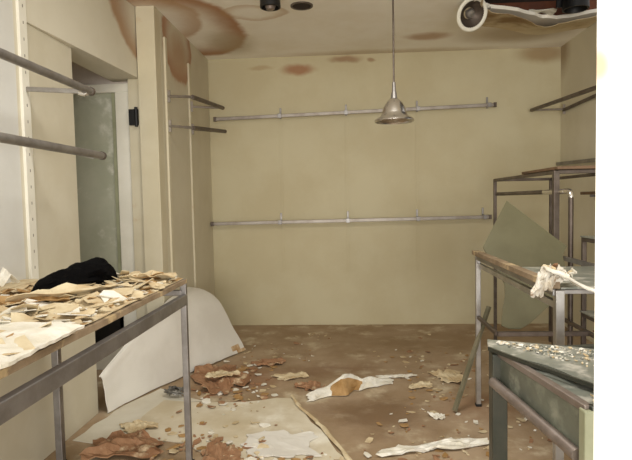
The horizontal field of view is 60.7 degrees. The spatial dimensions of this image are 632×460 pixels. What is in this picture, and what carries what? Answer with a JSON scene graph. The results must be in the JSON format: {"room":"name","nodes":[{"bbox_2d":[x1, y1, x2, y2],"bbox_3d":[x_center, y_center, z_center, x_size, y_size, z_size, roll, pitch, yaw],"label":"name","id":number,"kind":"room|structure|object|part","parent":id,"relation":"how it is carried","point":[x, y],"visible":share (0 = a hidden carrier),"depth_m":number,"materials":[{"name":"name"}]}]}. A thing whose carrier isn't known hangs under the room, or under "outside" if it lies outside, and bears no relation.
{"room":"abandoned clothing store","nodes":[
{"label":"abandoned clothing store","id":0,"kind":"room"},
{"bbox_2d":[0,0,79,282],"bbox_3d":[-1.752,-0.168,1.986,0.170,2.990,3.170,-1,3,3],"label":"wall","id":1,"kind":"structure","parent":0,"point":[52,114],"depth_m":3.14,"materials":[{"name":"beige paint"}]},
{"bbox_2d":[15,0,38,278],"bbox_3d":[-1.602,-0.501,2.997,0.019,2.440,0.070,-1,3,3],"label":"trim","id":2,"kind":"structure","parent":1,"relation":"attached to","point":[21,22],"depth_m":2.99,"materials":[{"name":"white paint"}]},
{"bbox_2d":[0,48,95,96],"bbox_3d":[-1.477,-0.715,2.150,0.380,0.067,1.790,-1,3,3],"label":"rail","id":3,"kind":"object","parent":1,"relation":"attached to","point":[80,89],"visible":1,"depth_m":2.66,"materials":[{"name":"grey metal"}]},
{"bbox_2d":[0,132,106,159],"bbox_3d":[-1.451,-0.404,2.175,0.421,0.121,1.810,-1,3,3],"label":"rail","id":4,"kind":"object","parent":1,"relation":"attached to","point":[6,138],"visible":1,"depth_m":2.48,"materials":[{"name":"grey metal"}]},
{"bbox_2d":[0,278,97,459],"bbox_3d":[-1.607,0.831,2.033,0.080,0.984,3.170,-1,3,3],"label":"wall","id":5,"kind":"structure","parent":0,"point":[29,435],"depth_m":3.00,"materials":[{"name":"beige paint"}]},
{"bbox_2d":[0,279,38,290],"bbox_3d":[-1.591,0.362,2.191,0.108,0.103,1.540,-1,3,3],"label":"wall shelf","id":6,"kind":"object","parent":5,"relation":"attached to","point":[10,285],"visible":0.28,"depth_m":2.79,"materials":[{"name":"beige wood"}]},
{"bbox_2d":[0,267,19,286],"bbox_3d":[-1.568,0.235,2.744,0.031,0.097,0.146,-1,3,9],"label":"paper scrap","id":7,"kind":"object","parent":6,"relation":"on","point":[5,275],"visible":0.99,"depth_m":2.73,"materials":[{"name":"white paper"}]},
{"bbox_2d":[26,0,137,81],"bbox_3d":[-1.622,-1.481,3.746,0.262,0.565,1.520,-1,3,3],"label":"wall header","id":8,"kind":"structure","parent":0,"point":[100,35],"depth_m":3.78,"materials":[{"name":"beige paint"}]},
{"bbox_2d":[72,62,127,84],"bbox_3d":[-2.064,-0.307,4.660,1.230,2.990,0.120,-1,3,3],"label":"wall","id":9,"kind":"structure","parent":0,"point":[80,74],"depth_m":4.54,"materials":[{"name":"beige paint"}]},
{"bbox_2d":[73,79,146,369],"bbox_3d":[-1.883,-0.020,4.529,0.937,2.424,0.142,-1,3,3],"label":"door","id":10,"kind":"structure","parent":9,"relation":"in","point":[109,190],"depth_m":4.51,"materials":[{"name":"white paint"}]},
{"bbox_3d":[-1.933,-0.071,4.561,0.595,2.125,0.012,-1,3,3],"label":"glass pane","id":11,"kind":"part","parent":10,"relation":"part of","materials":[{"name":"glass"}]},
{"bbox_3d":[-1.918,0.721,4.590,0.595,0.540,0.014,-1,3,3],"label":"kick plate","id":12,"kind":"part","parent":10,"relation":"part of","materials":[{"name":"black plastic"}]},
{"bbox_2d":[159,11,214,297],"bbox_3d":[-1.329,-0.358,5.326,0.220,2.990,1.540,-1,3,3],"label":"wall","id":13,"kind":"structure","parent":0,"point":[180,51],"depth_m":5.18,"materials":[{"name":"beige paint"}]},
{"bbox_2d":[135,6,169,313],"bbox_3d":[-1.344,-0.312,4.487,0.152,2.990,0.140,-1,3,3],"label":"pillar","id":14,"kind":"structure","parent":13,"relation":"attached to","point":[147,17],"depth_m":4.41,"materials":[{"name":"beige paint"}]},
{"bbox_2d":[163,37,174,272],"bbox_3d":[-1.251,-0.377,4.628,0.019,2.500,0.050,-1,3,3],"label":"trim","id":15,"kind":"structure","parent":13,"relation":"attached to","point":[164,38],"depth_m":4.60,"materials":[{"name":"beige paint"}]},
{"bbox_2d":[187,63,196,287],"bbox_3d":[-1.210,-0.389,5.307,0.019,2.450,0.050,-1,3,3],"label":"trim","id":16,"kind":"structure","parent":13,"relation":"attached to","point":[188,64],"depth_m":5.29,"materials":[{"name":"beige paint"}]},
{"bbox_2d":[167,90,224,111],"bbox_3d":[-1.084,-1.173,4.925,0.325,0.130,0.842,-1,3,3],"label":"rail","id":17,"kind":"object","parent":13,"relation":"attached to","point":[213,105],"visible":1,"depth_m":4.80,"materials":[{"name":"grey metal"}]},
{"bbox_2d":[168,120,226,134],"bbox_3d":[-1.072,-0.938,4.938,0.340,0.160,0.842,-1,3,3],"label":"rail","id":18,"kind":"object","parent":13,"relation":"attached to","point":[194,128],"visible":1,"depth_m":4.65,"materials":[{"name":"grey metal"}]},
{"bbox_2d":[44,323,593,459],"bbox_3d":[0.085,1.405,1.026,6.400,0.120,10.900,-1,3,3],"label":"floor","id":19,"kind":"structure","parent":0,"point":[352,418],"depth_m":4.02,"materials":[{"name":"brown concrete"}]},
{"bbox_2d":[0,270,194,459],"bbox_3d":[-1.099,0.776,1.971,0.753,1.081,1.913,-1,3,3],"label":"display table","id":20,"kind":"object","parent":19,"relation":"on","point":[19,399],"depth_m":2.08,"materials":[{"name":"grey metal"}]},
{"bbox_3d":[-1.230,0.276,1.953,0.302,0.041,0.137,-4,4,-42],"label":"paint strip","id":21,"kind":"part","parent":20,"relation":"part of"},
{"bbox_3d":[-1.117,0.267,2.042,0.343,0.045,0.109,-3,3,-27],"label":"paint strip","id":22,"kind":"part","parent":20,"relation":"part of","materials":[{"name":"beige paint"}]},
{"bbox_2d":[0,321,84,368],"bbox_3d":[-0.956,0.311,1.456,0.436,0.042,0.516,-1,3,3],"label":"sheet","id":23,"kind":"object","parent":20,"relation":"on","point":[42,337],"visible":0.94,"depth_m":1.55,"materials":[{"name":"white paper"}]},
{"bbox_3d":[-1.395,0.783,2.910,0.038,0.956,0.038,-1,3,3],"label":"leg","id":24,"kind":"part","parent":20,"relation":"part of","materials":[{"name":"grey metal"}]},
{"bbox_3d":[-0.994,0.248,2.209,0.137,0.058,0.521,2,4,42],"label":"paint strip","id":25,"kind":"part","parent":20,"relation":"part of","materials":[{"name":"beige paint"}]},
{"bbox_2d":[31,257,117,291],"bbox_3d":[-1.127,0.204,2.491,0.221,0.136,0.422,2,4,41],"label":"cloth bag","id":26,"kind":"object","parent":20,"relation":"on","point":[97,270],"visible":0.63,"depth_m":2.46,"materials":[{"name":"black fabric"}]},
{"bbox_2d":[0,270,182,354],"bbox_3d":[-1.095,0.277,1.948,0.752,0.077,1.863,-1,3,3],"label":"flakes","id":27,"kind":"object","parent":20,"relation":"on","point":[82,308],"visible":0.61,"depth_m":2.03,"materials":[{"name":"white paint"}]},
{"bbox_3d":[-0.837,0.229,2.699,0.262,0.046,0.132,-2,3,-8],"label":"paint strip","id":28,"kind":"part","parent":20,"relation":"part of","materials":[{"name":"beige paint"}]},
{"bbox_3d":[-1.034,0.336,2.864,0.660,0.030,0.025,-1,3,3],"label":"rail","id":29,"kind":"part","parent":20,"relation":"part of","materials":[{"name":"grey metal"}]},
{"bbox_3d":[-0.692,0.754,2.882,0.031,0.990,0.031,-1,3,3],"label":"leg","id":30,"kind":"part","parent":20,"relation":"part of","materials":[{"name":"grey metal"}]},
{"bbox_2d":[79,429,163,459],"bbox_3d":[-1.075,1.212,3.089,0.463,0.066,0.337,-1,3,3],"label":"debris pile","id":31,"kind":"object","parent":19,"relation":"on","point":[139,444],"visible":1,"depth_m":3.03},
{"bbox_2d":[99,287,244,412],"bbox_3d":[-1.250,0.875,4.429,0.482,0.615,1.638,0,3,27],"label":"sheet","id":32,"kind":"object","parent":19,"relation":"on","point":[152,360],"visible":0.87,"depth_m":4.25,"materials":[{"name":"paper"}]},
{"bbox_2d":[73,388,345,459],"bbox_3d":[-0.633,1.233,3.280,1.939,0.005,1.552,-1,3,3],"label":"sheet","id":33,"kind":"object","parent":19,"relation":"on","point":[283,412],"depth_m":3.46,"materials":[{"name":"beige paper"}]},
{"bbox_2d":[119,419,158,433],"bbox_3d":[-1.107,1.217,3.380,0.225,0.033,0.185,-3,3,-25],"label":"plaster piece","id":34,"kind":"object","parent":33,"relation":"on","point":[130,427],"visible":0.96,"depth_m":3.36,"materials":[{"name":"beige paint"}]},
{"bbox_2d":[164,386,183,395],"bbox_3d":[-1.017,1.167,3.916,0.170,0.051,0.138,-1,3,3],"label":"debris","id":35,"kind":"object","parent":33,"relation":"on","point":[174,390],"visible":0.9,"depth_m":3.88,"materials":[{"name":"grey"}]},
{"bbox_2d":[202,437,242,459],"bbox_3d":[-0.499,1.224,2.925,0.265,0.040,0.483,-1,3,3],"label":"board piece","id":36,"kind":"object","parent":33,"relation":"on","point":[215,449],"visible":1,"depth_m":2.99,"materials":[{"name":"brown cardboard"}]},
{"bbox_2d":[240,430,321,457],"bbox_3d":[-0.198,1.222,3.100,0.476,0.013,0.342,-1,3,3],"label":"plaster piece","id":37,"kind":"object","parent":33,"relation":"on","point":[281,443],"visible":1,"depth_m":3.08,"materials":[{"name":"white paint"}]},
{"bbox_2d":[291,394,351,459],"bbox_3d":[0.062,1.206,3.213,0.053,0.017,1.372,-2,3,-20],"label":"strip","id":38,"kind":"object","parent":33,"relation":"on","point":[325,430],"visible":1,"depth_m":3.25,"materials":[{"name":"beige paint"}]},
{"bbox_2d":[190,363,249,394],"bbox_3d":[-0.740,1.147,4.244,0.419,0.060,0.684,-3,3,-25],"label":"board piece","id":39,"kind":"object","parent":19,"relation":"on","point":[224,384],"visible":0.84,"depth_m":4.18,"materials":[{"name":"brown cardboard"}]},
{"bbox_2d":[205,370,240,377],"bbox_3d":[-0.723,1.112,4.177,0.267,0.034,0.171,-1,3,3],"label":"plaster piece","id":40,"kind":"object","parent":39,"relation":"on","point":[220,373],"visible":1,"depth_m":4.18,"materials":[{"name":"beige paint"}]},
{"bbox_2d":[251,357,285,365],"bbox_3d":[-0.409,1.139,4.659,0.308,0.033,0.186,-2,3,-7],"label":"board piece","id":41,"kind":"object","parent":19,"relation":"on","point":[269,362],"visible":1,"depth_m":4.67,"materials":[{"name":"brown cardboard"}]},
{"bbox_2d":[271,371,308,380],"bbox_3d":[-0.206,1.157,4.290,0.300,0.028,0.152,-2,3,-8],"label":"plaster piece","id":42,"kind":"object","parent":19,"relation":"on","point":[290,375],"visible":1,"depth_m":4.29,"materials":[{"name":"beige paint"}]},
{"bbox_2d":[294,380,324,390],"bbox_3d":[-0.052,1.161,4.050,0.211,0.040,0.213,-2,3,-13],"label":"board piece","id":43,"kind":"object","parent":19,"relation":"on","point":[313,385],"visible":0.9,"depth_m":4.06,"materials":[{"name":"brown cardboard"}]},
{"bbox_2d":[306,374,393,401],"bbox_3d":[0.264,1.111,3.991,0.815,0.130,0.226,-3,3,-27],"label":"crumpled paper","id":44,"kind":"object","parent":19,"relation":"on","point":[344,385],"visible":1,"depth_m":3.92,"materials":[{"name":"white paper"}]},
{"bbox_2d":[150,333,551,459],"bbox_3d":[0.709,1.156,3.980,3.326,0.029,3.336,-1,3,3],"label":"litter","id":45,"kind":"object","parent":19,"relation":"on","point":[206,399],"visible":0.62,"depth_m":3.38,"materials":[{"name":"beige paper"}]},
{"bbox_2d":[376,374,416,377],"bbox_3d":[0.638,1.146,4.240,0.331,0.022,0.081,-1,3,-3],"label":"plaster piece","id":46,"kind":"object","parent":19,"relation":"on","point":[396,375],"visible":1,"depth_m":4.24,"materials":[{"name":"white"}]},
{"bbox_2d":[409,381,432,388],"bbox_3d":[0.776,1.150,4.029,0.206,0.031,0.125,-2,3,-12],"label":"plaster piece","id":47,"kind":"object","parent":19,"relation":"on","point":[420,384],"visible":1,"depth_m":4.02,"materials":[{"name":"beige paint"}]},
{"bbox_2d":[376,437,488,456],"bbox_3d":[0.663,1.205,3.027,0.703,0.035,0.125,-2,3,-10],"label":"plaster piece","id":48,"kind":"object","parent":19,"relation":"on","point":[448,443],"visible":0.99,"depth_m":3.02,"materials":[{"name":"white paint"}]},
{"bbox_2d":[427,411,444,419],"bbox_3d":[0.772,1.184,3.452,0.114,0.026,0.096,-1,3,3],"label":"plaster piece","id":49,"kind":"object","parent":19,"relation":"on","point":[436,416],"visible":1,"depth_m":3.46,"materials":[{"name":"white"}]},
{"bbox_2d":[427,369,462,382],"bbox_3d":[1.021,1.134,4.192,0.277,0.035,0.323,-1,3,3],"label":"plaster piece","id":50,"kind":"object","parent":19,"relation":"on","point":[449,375],"visible":0.94,"depth_m":4.21,"materials":[{"name":"beige paint"}]},
{"bbox_2d":[452,306,490,411],"bbox_3d":[1.030,0.846,3.569,0.313,0.665,0.030,-3,3,-25],"label":"wooden stick","id":51,"kind":"object","parent":19,"relation":"on","point":[488,308],"visible":0.89,"depth_m":3.56,"materials":[{"name":"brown wood"}]},
{"bbox_2d":[472,250,594,459],"bbox_3d":[1.275,0.662,2.872,0.615,1.114,1.478,-1,3,3],"label":"display table","id":52,"kind":"object","parent":19,"relation":"on","point":[585,275],"depth_m":2.80,"materials":[{"name":"grey metal"}]},
{"bbox_3d":[1.082,0.672,3.605,0.032,1.000,0.032,-1,3,3],"label":"leg","id":53,"kind":"part","parent":52,"relation":"part of","materials":[{"name":"metal"}]},
{"bbox_3d":[1.045,0.274,2.908,0.022,0.035,1.350,-1,3,3],"label":"rail","id":54,"kind":"part","parent":52,"relation":"part of","materials":[{"name":"wood"}]},
{"bbox_2d":[483,201,566,328],"bbox_3d":[1.283,0.195,3.358,0.487,0.755,0.537,1,4,37],"label":"board","id":55,"kind":"object","parent":52,"relation":"on","point":[514,238],"visible":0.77,"depth_m":3.44,"materials":[{"name":"green glass"}]},
{"bbox_3d":[1.293,0.217,2.892,0.549,0.026,1.372,-1,3,3],"label":"frame","id":56,"kind":"part","parent":52,"relation":"part of","materials":[{"name":"grey metal"}]},
{"bbox_2d":[530,263,564,297],"bbox_3d":[0.963,0.208,2.240,0.105,0.144,0.169,2,4,44],"label":"lump","id":57,"kind":"object","parent":52,"relation":"on","point":[545,280],"visible":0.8,"depth_m":2.21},
{"bbox_2d":[540,263,576,280],"bbox_3d":[1.023,0.173,2.276,0.141,0.072,0.132,-1,3,3],"label":"crumbs","id":58,"kind":"object","parent":52,"relation":"on","point":[554,266],"visible":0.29,"depth_m":2.27,"materials":[{"name":"beige paper"}]},
{"bbox_3d":[1.014,0.746,2.259,0.036,1.000,0.036,-1,3,3],"label":"leg","id":59,"kind":"part","parent":52,"relation":"part of","materials":[{"name":"metal"}]},
{"bbox_3d":[1.288,0.218,2.554,0.513,0.008,0.680,-1,3,3],"label":"glass","id":60,"kind":"part","parent":52,"relation":"part of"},
{"bbox_3d":[1.049,0.209,2.185,0.255,0.125,0.060,0,3,21],"label":"paper strip","id":61,"kind":"part","parent":52,"relation":"part of","materials":[{"name":"white paper"}]},
{"bbox_2d":[488,344,593,459],"bbox_3d":[0.900,0.855,1.651,0.571,0.878,0.562,-1,3,-6],"label":"table","id":62,"kind":"object","parent":19,"relation":"on","point":[562,409],"visible":0.59,"depth_m":1.56,"materials":[{"name":"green metal"}]},
{"bbox_3d":[0.633,0.853,1.876,0.051,0.868,0.051,-1,3,3],"label":"leg","id":63,"kind":"part","parent":62,"relation":"part of","materials":[{"name":"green metal"}]},
{"bbox_3d":[0.635,0.546,1.607,0.034,0.067,0.469,-2,3,-8],"label":"rail","id":64,"kind":"part","parent":62,"relation":"part of","materials":[{"name":"metal"}]},
{"bbox_3d":[0.653,0.495,1.602,0.006,0.112,0.461,-1,3,-6],"label":"glass","id":65,"kind":"part","parent":62,"relation":"part of","materials":[{"name":"glass"}]},
{"bbox_2d":[487,339,593,388],"bbox_3d":[0.724,0.411,1.660,0.406,0.012,0.447,0,3,21],"label":"sheet","id":66,"kind":"object","parent":62,"relation":"on","point":[576,372],"visible":0.65,"depth_m":1.68,"materials":[{"name":"grey glass"}]},
{"bbox_2d":[496,340,593,366],"bbox_3d":[0.826,0.395,1.730,0.181,0.010,0.492,-3,4,-34],"label":"crumbs","id":67,"kind":"object","parent":66,"relation":"on","point":[528,348],"visible":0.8,"depth_m":1.78,"materials":[{"name":"beige paint"}]},
{"bbox_3d":[0.901,0.432,1.625,0.477,0.008,0.489,-1,3,-6],"label":"glass","id":68,"kind":"part","parent":62,"relation":"part of","materials":[{"name":"glass"}]},
{"bbox_3d":[0.906,0.426,1.625,0.512,0.020,0.536,-1,3,-6],"label":"frame","id":69,"kind":"part","parent":62,"relation":"part of","materials":[{"name":"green metal"}]},
{"bbox_3d":[0.688,0.879,1.367,0.036,0.868,0.036,-1,3,3],"label":"leg","id":70,"kind":"part","parent":62,"relation":"part of","materials":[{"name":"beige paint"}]},
{"bbox_2d":[493,165,595,344],"bbox_3d":[1.928,0.331,4.307,0.560,1.594,1.751,-1,3,3],"label":"clothes rack","id":71,"kind":"object","parent":19,"relation":"on","point":[554,191],"visible":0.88,"depth_m":3.65,"materials":[{"name":"brown metal"}]},
{"bbox_3d":[1.720,0.300,5.182,0.028,1.570,0.028,-1,3,3],"label":"leg","id":72,"kind":"part","parent":71,"relation":"part of","materials":[{"name":"brown metal"}]},
{"bbox_3d":[1.919,-0.436,4.372,0.546,0.026,1.536,-1,3,3],"label":"frame","id":73,"kind":"part","parent":71,"relation":"part of","materials":[{"name":"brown metal"}]},
{"bbox_3d":[2.239,0.291,5.151,0.028,1.570,0.028,-1,3,3],"label":"leg","id":74,"kind":"part","parent":71,"relation":"part of","materials":[{"name":"brown metal"}]},
{"bbox_3d":[1.631,0.383,3.677,0.038,1.570,0.038,-1,3,3],"label":"leg","id":75,"kind":"part","parent":71,"relation":"part of","materials":[{"name":"brown metal"}]},
{"bbox_2d":[580,235,594,343],"bbox_3d":[1.990,0.631,2.872,0.725,1.149,1.020,-1,3,3],"label":"side table","id":76,"kind":"object","parent":19,"relation":"on","point":[585,314],"visible":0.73,"depth_m":3.35,"materials":[{"name":"brown metal"}]},
{"bbox_3d":[1.677,0.614,3.386,0.026,1.140,0.026,-1,3,3],"label":"leg","id":77,"kind":"part","parent":76,"relation":"part of","materials":[{"name":"brown metal"}]},
{"bbox_2d":[580,310,594,318],"bbox_3d":[1.985,0.530,2.866,0.720,0.008,1.010,-1,3,3],"label":"glass shelf","id":78,"kind":"object","parent":76,"relation":"attached to","point":[589,314],"depth_m":3.32,"materials":[{"name":"glass"}]},
{"bbox_2d":[580,235,594,238],"bbox_3d":[1.976,0.061,2.841,0.720,0.008,1.010,-1,3,3],"label":"glass shelf","id":79,"kind":"object","parent":76,"relation":"attached to","point":[592,236],"depth_m":3.29,"materials":[{"name":"glass"}]},
{"bbox_3d":[1.990,0.547,2.867,0.720,0.026,1.020,-1,3,3],"label":"shelf frame","id":80,"kind":"part","parent":76,"relation":"part of","materials":[{"name":"brown metal"}]},
{"bbox_3d":[1.981,0.078,2.842,0.720,0.026,1.020,-1,3,3],"label":"shelf frame","id":81,"kind":"part","parent":76,"relation":"part of","materials":[{"name":"brown metal"}]},
{"bbox_2d":[593,0,631,459],"bbox_3d":[0.462,-0.147,0.777,0.167,2.990,0.120,-1,3,3],"label":"trim","id":82,"kind":"structure","parent":19,"relation":"on","point":[613,205],"depth_m":0.73,"materials":[{"name":"white paint"}]},
{"bbox_2d":[127,0,596,59],"bbox_3d":[0.329,-1.780,3.052,4.250,0.030,5.720,-1,3,3],"label":"ceiling","id":83,"kind":"structure","parent":0,"point":[219,29],"depth_m":4.99,"materials":[{"name":"beige paint"}]},
{"bbox_2d":[260,0,280,10],"bbox_3d":[-0.345,-1.731,4.068,0.156,0.152,0.156,-1,3,3],"label":"spotlight","id":84,"kind":"object","parent":83,"relation":"attached to","point":[266,5],"visible":1,"depth_m":4.04,"materials":[{"name":"black plastic"}]},
{"bbox_2d":[290,1,312,9],"bbox_3d":[-0.117,-1.825,4.400,0.184,0.008,0.184,-1,3,3],"label":"recessed light","id":85,"kind":"object","parent":83,"relation":"in","point":[301,5],"visible":1,"depth_m":4.39,"materials":[{"name":"brown metal"}]},
{"bbox_3d":[-0.117,-1.827,4.400,0.158,0.002,0.158,-1,3,3],"label":"socket plate","id":86,"kind":"part","parent":85,"relation":"part of","materials":[{"name":"black metal"}]},
{"bbox_2d":[374,0,413,124],"bbox_3d":[0.546,-1.289,3.809,0.282,1.042,0.282,-1,3,3],"label":"pendant lamp","id":87,"kind":"object","parent":83,"relation":"hanging from","point":[394,111],"visible":1,"depth_m":3.79,"materials":[{"name":"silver metal"}]},
{"bbox_3d":[0.545,-1.375,3.804,0.013,0.850,0.013,-1,3,3],"label":"rod","id":88,"kind":"part","parent":87,"relation":"part of","materials":[{"name":"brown metal"}]},
{"bbox_3d":[0.555,-0.851,3.833,0.282,0.164,0.282,-1,3,3],"label":"lamp shade","id":89,"kind":"part","parent":87,"relation":"part of","materials":[{"name":"silver metal"}]},
{"bbox_2d":[457,0,490,31],"bbox_3d":[1.316,-1.769,4.453,0.371,0.247,0.172,-2,3,-23],"label":"ring light","id":90,"kind":"object","parent":83,"relation":"hanging from","point":[476,15],"visible":0.99,"depth_m":4.45,"materials":[{"name":"white paint"}]},
{"bbox_3d":[1.269,-1.785,4.452,0.080,0.075,0.071,-1,3,3],"label":"bulb","id":91,"kind":"part","parent":90,"relation":"part of","materials":[{"name":"white glass"}]},
{"bbox_2d":[480,0,596,34],"bbox_3d":[1.909,-1.838,4.834,1.416,0.099,0.776,-2,3,-15],"label":"lining","id":92,"kind":"object","parent":83,"relation":"hanging from","point":[511,22],"visible":0.76,"depth_m":4.92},
{"bbox_2d":[528,8,556,14],"bbox_3d":[2.000,-1.938,4.800,0.243,0.048,0.106,-1,3,3],"label":"scrap","id":93,"kind":"object","parent":83,"relation":"attached to","point":[551,11],"visible":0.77,"depth_m":4.76,"materials":[{"name":"paper"}]},
{"bbox_2d":[208,47,560,324],"bbox_3d":[0.781,-0.439,6.029,4.350,2.990,0.120,-1,3,3],"label":"wall","id":94,"kind":"structure","parent":0,"point":[461,151],"depth_m":5.98,"materials":[{"name":"beige paint"}]},
{"bbox_2d":[279,105,284,271],"bbox_3d":[-0.381,-0.456,6.034,0.030,1.870,0.007,-1,3,3],"label":"trim","id":95,"kind":"structure","parent":94,"relation":"attached to","point":[280,120],"depth_m":6.03,"materials":[{"name":"beige paint"}]},
{"bbox_2d":[344,103,349,271],"bbox_3d":[0.345,-0.468,5.990,0.030,1.870,0.007,-1,3,3],"label":"trim","id":96,"kind":"structure","parent":94,"relation":"attached to","point":[346,132],"depth_m":5.99,"materials":[{"name":"beige paint"}]},
{"bbox_2d":[211,208,491,225],"bbox_3d":[0.363,-0.144,5.947,3.065,0.148,0.114,-1,3,3],"label":"rail","id":97,"kind":"object","parent":94,"relation":"attached to","point":[347,220],"visible":1,"depth_m":5.91,"materials":[{"name":"metal"}]},
{"bbox_2d":[213,97,496,121],"bbox_3d":[0.400,-1.315,5.880,3.055,0.190,0.114,-1,3,3],"label":"rail","id":98,"kind":"object","parent":94,"relation":"attached to","point":[487,104],"visible":1,"depth_m":5.84,"materials":[{"name":"metal"}]},
{"bbox_2d":[415,100,419,270],"bbox_3d":[1.116,-0.481,5.944,0.030,1.870,0.007,-1,3,3],"label":"trim","id":99,"kind":"structure","parent":94,"relation":"attached to","point":[416,113],"depth_m":5.94,"materials":[{"name":"beige paint"}]},
{"bbox_2d":[485,0,556,3],"bbox_3d":[1.736,-2.123,4.043,1.850,0.470,2.700,-1,3,3],"label":"wall","id":100,"kind":"structure","parent":0,"point":[486,1],"depth_m":5.28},
{"bbox_2d":[490,0,596,15],"bbox_3d":[1.853,-2.034,5.045,1.720,0.160,0.060,-1,3,3],"label":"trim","id":101,"kind":"structure","parent":100,"relation":"attached to","point":[541,5],"depth_m":5.00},
{"bbox_2d":[560,22,596,342],"bbox_3d":[2.573,-0.326,3.301,0.150,2.990,5.120,-1,3,3],"label":"wall","id":102,"kind":"structure","parent":0,"point":[579,54],"depth_m":5.36,"materials":[{"name":"beige paint"}]},
{"bbox_2d":[530,85,595,113],"bbox_3d":[2.406,-1.208,4.922,0.359,0.138,1.653,-1,3,3],"label":"rail","id":103,"kind":"object","parent":102,"relation":"attached to","point":[593,88],"visible":0.67,"depth_m":5.14,"materials":[{"name":"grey metal"}]},
{"bbox_2d":[556,158,595,165],"bbox_3d":[2.566,-0.646,5.019,0.060,0.077,1.581,-1,3,3],"label":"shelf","id":104,"kind":"object","parent":102,"relation":"attached to","point":[591,159],"visible":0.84,"depth_m":5.29,"materials":[{"name":"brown metal"}]},
{"bbox_2d":[580,191,595,196],"bbox_3d":[2.397,-0.213,4.236,0.323,0.190,0.750,-1,3,3],"label":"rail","id":105,"kind":"object","parent":102,"relation":"attached to","point":[590,193],"visible":0.21,"depth_m":4.49,"materials":[{"name":"brown metal"}]},
{"bbox_3d":[1.782,-2.318,4.030,1.750,0.080,2.700,-1,3,3],"label":"deck","id":106,"kind":"object","parent":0,"visible":0},
{"bbox_2d":[556,0,589,13],"bbox_3d":[2.170,-2.079,4.511,0.260,0.465,0.210,-1,3,3],"label":"spotlight","id":107,"kind":"object","parent":106,"relation":"hanging from","point":[568,6],"visible":1,"depth_m":4.53,"materials":[{"name":"black plastic"}]}
]}

